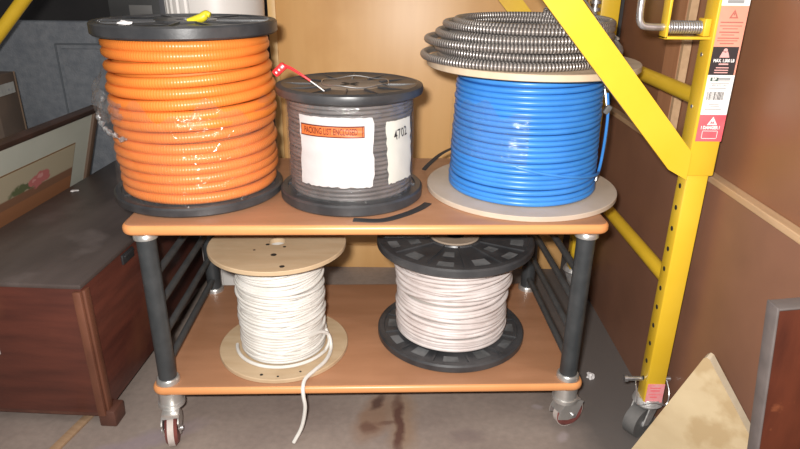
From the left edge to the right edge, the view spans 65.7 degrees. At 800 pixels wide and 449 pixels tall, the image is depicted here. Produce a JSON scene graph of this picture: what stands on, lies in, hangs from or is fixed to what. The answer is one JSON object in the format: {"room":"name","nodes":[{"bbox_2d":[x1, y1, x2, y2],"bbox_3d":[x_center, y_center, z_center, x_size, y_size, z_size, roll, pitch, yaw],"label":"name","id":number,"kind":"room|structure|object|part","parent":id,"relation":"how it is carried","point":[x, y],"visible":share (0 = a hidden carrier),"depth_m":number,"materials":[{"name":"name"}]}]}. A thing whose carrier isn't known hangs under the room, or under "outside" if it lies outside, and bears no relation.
{"room":"storage room","nodes":[
{"label":"storage room","id":0,"kind":"room"},
{"bbox_2d":[0,105,98,227],"bbox_3d":[-1.143,0.075,1.715,0.223,0.623,0.988,2,22,4],"label":"framed picture","id":1,"kind":"object","parent":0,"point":[39,162],"visible":0.44,"depth_m":1.84,"materials":[{"name":"brown"}]},
{"bbox_2d":[0,144,74,227],"bbox_3d":[-1.141,0.087,1.710,0.003,0.454,0.780,19,22,-3],"label":"print","id":2,"kind":"object","parent":1,"relation":"attached to","point":[23,190],"depth_m":1.83},
{"bbox_3d":[-1.143,0.075,1.715,0.026,0.648,0.988,19,22,-3],"label":"frame","id":3,"kind":"part","parent":1,"relation":"part of","materials":[{"name":"brown wood"}]},
{"bbox_2d":[0,0,276,142],"bbox_3d":[-1.253,-1.612,3.484,3.900,2.400,0.060,1,22,0],"label":"wall","id":4,"kind":"structure","parent":0,"point":[75,10],"depth_m":3.60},
{"bbox_2d":[0,255,655,448],"bbox_3d":[-1.276,0.535,1.415,3.860,0.001,5.400,1,22,0],"label":"floor","id":5,"kind":"structure","parent":0,"point":[489,419],"depth_m":1.56,"materials":[{"name":"concrete"}]},
{"bbox_2d":[0,71,26,138],"bbox_3d":[-1.437,-0.156,2.145,0.298,0.720,0.126,1,22,0],"label":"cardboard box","id":6,"kind":"object","parent":5,"relation":"on","point":[12,119],"visible":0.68,"depth_m":2.05,"materials":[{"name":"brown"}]},
{"bbox_2d":[0,20,115,174],"bbox_3d":[-1.142,-0.302,2.311,0.990,0.870,0.075,1,22,0],"label":"divider","id":7,"kind":"object","parent":5,"relation":"on","point":[57,66],"visible":0.3,"depth_m":2.19,"materials":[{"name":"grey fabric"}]},
{"bbox_3d":[-1.147,-0.306,2.322,0.980,0.870,0.050,1,22,0],"label":"panel","id":8,"kind":"part","parent":7,"relation":"part of","materials":[{"name":"grey fabric"}]},
{"bbox_2d":[49,415,93,448],"bbox_3d":[-0.806,0.525,1.441,0.022,0.008,0.260,5,23,11],"label":"wood lath","id":9,"kind":"object","parent":5,"relation":"on","point":[62,441],"visible":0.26,"depth_m":1.49,"materials":[{"name":"brown wood"}]},
{"bbox_2d":[0,160,205,425],"bbox_3d":[-0.869,0.130,1.898,0.407,0.391,0.965,2,22,3],"label":"wooden chest","id":10,"kind":"object","parent":5,"relation":"on","point":[75,331],"visible":0.73,"depth_m":1.51,"materials":[{"name":"red wood"}]},
{"bbox_3d":[-0.906,0.451,1.534,0.360,0.022,0.018,2,22,3],"label":"rail","id":11,"kind":"part","parent":10,"relation":"part of","materials":[{"name":"brown wood"}]},
{"bbox_3d":[-0.876,-0.047,1.829,0.388,0.012,0.960,2,22,3],"label":"lid","id":12,"kind":"part","parent":10,"relation":"part of","materials":[{"name":"brown wood"}]},
{"bbox_3d":[-0.719,0.304,1.456,0.025,0.341,0.033,2,22,3],"label":"corner moulding","id":13,"kind":"part","parent":10,"relation":"part of","materials":[{"name":"brown wood"}]},
{"bbox_2d":[108,0,165,16],"bbox_3d":[-0.964,-0.605,2.487,0.240,1.300,0.207,1,22,0],"label":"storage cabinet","id":14,"kind":"object","parent":5,"relation":"on","point":[116,7],"visible":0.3,"depth_m":2.30,"materials":[{"name":"grey metal"}]},
{"bbox_3d":[-0.962,-0.796,2.302,0.085,0.036,0.006,1,22,0],"label":"drawer","id":15,"kind":"part","parent":14,"relation":"part of","materials":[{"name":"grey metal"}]},
{"bbox_2d":[164,0,264,284],"bbox_3d":[-0.529,-0.246,1.921,0.286,1.075,0.286,1,22,0],"label":"plastic bin","id":16,"kind":"object","parent":5,"relation":"on","point":[249,7],"visible":0.02,"depth_m":1.66,"materials":[{"name":"white plastic"}]},
{"bbox_2d":[122,158,608,446],"bbox_3d":[-0.071,0.171,1.611,1.046,0.549,0.568,0,22,-2],"label":"utility cart","id":17,"kind":"object","parent":5,"relation":"on","point":[544,361],"visible":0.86,"depth_m":1.46,"materials":[{"name":"brown laminate"}]},
{"bbox_3d":[-0.543,0.192,1.387,0.041,0.380,0.041,0,22,-2],"label":"post","id":18,"kind":"part","parent":17,"relation":"part of","materials":[{"name":"black metal"}]},
{"bbox_3d":[-0.549,0.035,1.564,0.017,0.017,0.445,0,22,-2],"label":"rail","id":19,"kind":"part","parent":17,"relation":"part of","materials":[{"name":"black metal"}]},
{"bbox_2d":[87,13,282,217],"bbox_3d":[-0.481,-0.268,1.428,0.414,0.392,0.391,1,22,0],"label":"spool","id":20,"kind":"object","parent":17,"relation":"on","point":[192,106],"visible":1,"depth_m":1.29,"materials":[{"name":"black plastic"}]},
{"bbox_2d":[116,20,131,24],"bbox_3d":[-0.541,-0.398,1.219,0.031,0.008,0.017,1,22,0],"label":"paper scrap","id":21,"kind":"object","parent":20,"relation":"on","point":[122,22],"visible":1,"depth_m":1.21,"materials":[{"name":"white paper"}]},
{"bbox_2d":[187,10,210,21],"bbox_3d":[-0.425,-0.439,1.310,0.051,0.026,0.020,1,22,0],"label":"scrap","id":22,"kind":"object","parent":20,"relation":"on","point":[203,16],"visible":0.99,"depth_m":1.30,"materials":[{"name":"yellow plastic"}]},
{"bbox_3d":[-0.550,0.103,1.591,0.017,0.017,0.445,0,22,-2],"label":"rail","id":23,"kind":"part","parent":17,"relation":"part of","materials":[{"name":"black metal"}]},
{"bbox_3d":[-0.551,0.176,1.621,0.017,0.017,0.445,0,22,-2],"label":"rail","id":24,"kind":"part","parent":17,"relation":"part of","materials":[{"name":"black metal"}]},
{"bbox_3d":[-0.551,0.245,1.650,0.017,0.017,0.445,0,22,-2],"label":"rail","id":25,"kind":"part","parent":17,"relation":"part of","materials":[{"name":"black metal"}]},
{"bbox_3d":[-0.557,0.022,1.799,0.041,0.380,0.041,0,22,-2],"label":"post","id":26,"kind":"part","parent":17,"relation":"part of","materials":[{"name":"black metal"}]},
{"bbox_2d":[207,235,347,443],"bbox_3d":[-0.297,0.242,1.573,0.328,0.436,0.328,10,24,23],"label":"spool","id":27,"kind":"object","parent":17,"relation":"on","point":[283,333],"visible":0.97,"depth_m":1.47,"materials":[{"name":"beige"}]},
{"bbox_2d":[275,72,423,216],"bbox_3d":[-0.114,-0.201,1.440,0.334,0.266,0.334,-2,22,-5],"label":"spool","id":28,"kind":"object","parent":17,"relation":"on","point":[350,140],"visible":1,"depth_m":1.33,"materials":[{"name":"black plastic"}]},
{"bbox_2d":[272,62,323,90],"bbox_3d":[-0.208,-0.304,1.275,0.111,0.055,0.020,3,22,7],"label":"cable tie","id":29,"kind":"object","parent":28,"relation":"on","point":[281,67],"visible":1,"depth_m":1.27,"materials":[{"name":"red plastic"}]},
{"bbox_3d":[-0.145,-0.195,1.293,0.134,0.020,0.017,6,23,12],"label":"orange panel","id":30,"kind":"part","parent":28,"relation":"part of","materials":[{"name":"orange paper"}]},
{"bbox_2d":[122,158,608,235],"bbox_3d":[-0.074,-0.083,1.537,1.036,0.024,0.512,0,22,-2],"label":"shelf","id":31,"kind":"object","parent":17,"relation":"attached to","point":[274,216],"depth_m":1.31,"materials":[{"name":"brown laminate"}]},
{"bbox_2d":[153,284,581,394],"bbox_3d":[-0.078,0.291,1.688,1.016,0.022,0.516,0,22,-2],"label":"shelf","id":32,"kind":"object","parent":17,"relation":"attached to","point":[366,366],"depth_m":1.53,"materials":[{"name":"brown laminate"}]},
{"bbox_2d":[353,202,431,222],"bbox_3d":[-0.008,-0.023,1.358,0.206,0.002,0.053,-13,26,-31],"label":"strap","id":33,"kind":"object","parent":17,"relation":"on","point":[424,205],"visible":1,"depth_m":1.34,"materials":[{"name":"black"}]},
{"bbox_2d":[422,148,450,170],"bbox_3d":[0.106,-0.181,1.676,0.103,0.054,0.022,-11,25,-26],"label":"strap","id":34,"kind":"object","parent":17,"relation":"on","point":[437,156],"visible":0.89,"depth_m":1.67,"materials":[{"name":"grey"}]},
{"bbox_2d":[377,234,534,372],"bbox_3d":[0.138,0.156,1.620,0.396,0.284,0.396,-6,23,-16],"label":"spool","id":35,"kind":"object","parent":17,"relation":"on","point":[449,313],"visible":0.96,"depth_m":1.51,"materials":[{"name":"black plastic"}]},
{"bbox_3d":[0.391,0.020,1.829,0.041,0.380,0.041,0,22,-2],"label":"post","id":36,"kind":"part","parent":17,"relation":"part of","materials":[{"name":"black metal"}]},
{"bbox_2d":[427,52,642,221],"bbox_3d":[0.299,-0.235,1.476,0.478,0.311,0.478,1,22,0],"label":"spool","id":37,"kind":"object","parent":17,"relation":"on","point":[525,145],"visible":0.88,"depth_m":1.35,"materials":[{"name":"blue plastic"}]},
{"bbox_2d":[420,0,623,71],"bbox_3d":[0.278,-0.459,1.422,0.455,0.144,0.490,1,22,0],"label":"conduit","id":38,"kind":"object","parent":37,"relation":"on","point":[492,41],"visible":0.77,"depth_m":1.25,"materials":[{"name":"metal"}]},
{"bbox_3d":[0.396,0.243,1.680,0.017,0.017,0.445,0,22,-2],"label":"rail","id":39,"kind":"part","parent":17,"relation":"part of","materials":[{"name":"black metal"}]},
{"bbox_3d":[0.397,0.173,1.651,0.017,0.017,0.445,0,22,-2],"label":"rail","id":40,"kind":"part","parent":17,"relation":"part of","materials":[{"name":"black metal"}]},
{"bbox_3d":[0.398,0.100,1.621,0.017,0.017,0.445,0,22,-2],"label":"rail","id":41,"kind":"part","parent":17,"relation":"part of","materials":[{"name":"black metal"}]},
{"bbox_3d":[0.398,0.033,1.594,0.017,0.017,0.445,0,22,-2],"label":"rail","id":42,"kind":"part","parent":17,"relation":"part of","materials":[{"name":"black metal"}]},
{"bbox_3d":[0.404,0.189,1.417,0.041,0.380,0.041,0,22,-2],"label":"post","id":43,"kind":"part","parent":17,"relation":"part of","materials":[{"name":"black metal"}]},
{"bbox_2d":[0,0,750,437],"bbox_3d":[-0.383,-0.265,1.597,2.068,1.360,0.791,1,22,0],"label":"scaffold","id":44,"kind":"object","parent":5,"relation":"on","point":[692,157],"visible":0.9,"depth_m":1.23,"materials":[{"name":"yellow metal"}]},
{"bbox_3d":[0.567,-0.648,1.791,0.034,0.180,0.034,1,22,0],"label":"lock rod","id":45,"kind":"part","parent":44,"relation":"part of","materials":[{"name":"metal"}]},
{"bbox_3d":[0.612,-0.697,1.799,0.056,0.696,0.052,1,22,0],"label":"frame post","id":46,"kind":"part","parent":44,"relation":"part of","materials":[{"name":"yellow metal"}]},
{"bbox_3d":[0.512,-0.437,1.139,0.140,0.157,0.013,1,22,0],"label":"lock rod","id":47,"kind":"part","parent":44,"relation":"part of","materials":[{"name":"metal"}]},
{"bbox_3d":[0.610,-0.429,1.147,0.056,0.696,0.052,1,22,0],"label":"frame post","id":48,"kind":"part","parent":44,"relation":"part of","materials":[{"name":"yellow metal"}]},
{"bbox_2d":[714,63,728,72],"bbox_3d":[0.608,-0.295,1.172,0.026,0.018,0.001,1,22,0],"label":"print","id":49,"kind":"object","parent":44,"relation":"attached to","point":[719,63],"depth_m":1.17},
{"bbox_2d":[267,0,590,268],"bbox_3d":[0.092,-0.452,2.115,1.046,1.320,0.028,1,22,0],"label":"wall","id":50,"kind":"structure","parent":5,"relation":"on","point":[311,36],"depth_m":2.05,"materials":[{"name":"beige paint"}]},
{"bbox_3d":[0.099,0.122,2.338,1.020,0.090,0.004,1,22,0],"label":"rail","id":51,"kind":"part","parent":50,"relation":"part of","materials":[{"name":"brown wood"}]},
{"bbox_2d":[586,372,594,379],"bbox_3d":[0.530,0.418,1.724,0.022,0.016,0.028,1,22,0],"label":"paper scrap","id":52,"kind":"object","parent":5,"relation":"on","point":[590,375],"visible":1,"depth_m":1.72,"materials":[{"name":"white paper"}]},
{"bbox_2d":[632,353,749,448],"bbox_3d":[0.532,0.427,1.153,0.022,0.435,0.312,-20,30,-41],"label":"plywood offcut","id":53,"kind":"object","parent":5,"relation":"on","point":[705,412],"visible":1,"depth_m":1.09,"materials":[{"name":"beige wood"}]},
{"bbox_2d":[747,297,799,448],"bbox_3d":[0.558,0.400,0.934,0.147,0.655,0.026,1,22,0],"label":"wooden board","id":54,"kind":"object","parent":5,"relation":"on","point":[775,418],"visible":1,"depth_m":0.85,"materials":[{"name":"red wood"}]},
{"bbox_2d":[591,0,799,226],"bbox_3d":[0.706,-0.554,0.959,0.050,2.400,5.400,1,22,0],"label":"wall","id":55,"kind":"structure","parent":0,"point":[758,153],"depth_m":1.17,"materials":[{"name":"brown wood"}]},
{"bbox_2d":[608,0,624,103],"bbox_3d":[0.679,-1.204,1.686,0.014,1.750,0.050,1,22,0],"label":"trim","id":56,"kind":"structure","parent":55,"relation":"attached to","point":[622,1],"depth_m":1.90,"materials":[{"name":"brown wood"}]},
{"bbox_2d":[657,0,688,117],"bbox_3d":[0.675,-1.026,1.251,0.020,1.750,0.085,1,22,0],"label":"trim","id":57,"kind":"structure","parent":55,"relation":"attached to","point":[679,9],"depth_m":1.50,"materials":[{"name":"brown wood"}]},
{"bbox_2d":[563,113,799,422],"bbox_3d":[0.661,0.262,1.294,0.020,0.636,5.400,1,22,0],"label":"wall panel","id":58,"kind":"object","parent":55,"relation":"attached to","point":[739,262],"depth_m":1.38,"materials":[{"name":"brown wood"}]},
{"bbox_2d":[668,0,699,129],"bbox_3d":[0.675,-1.007,1.205,0.018,1.750,0.014,1,22,0],"label":"trim","id":59,"kind":"structure","parent":55,"relation":"attached to","point":[693,5],"depth_m":1.46,"materials":[{"name":"brown wood"}]},
{"bbox_2d":[604,105,799,244],"bbox_3d":[0.664,-0.039,1.170,0.023,0.014,5.400,1,22,0],"label":"trim","id":60,"kind":"structure","parent":55,"relation":"attached to","point":[776,220],"depth_m":1.16,"materials":[{"name":"brown wood"}]}
]}

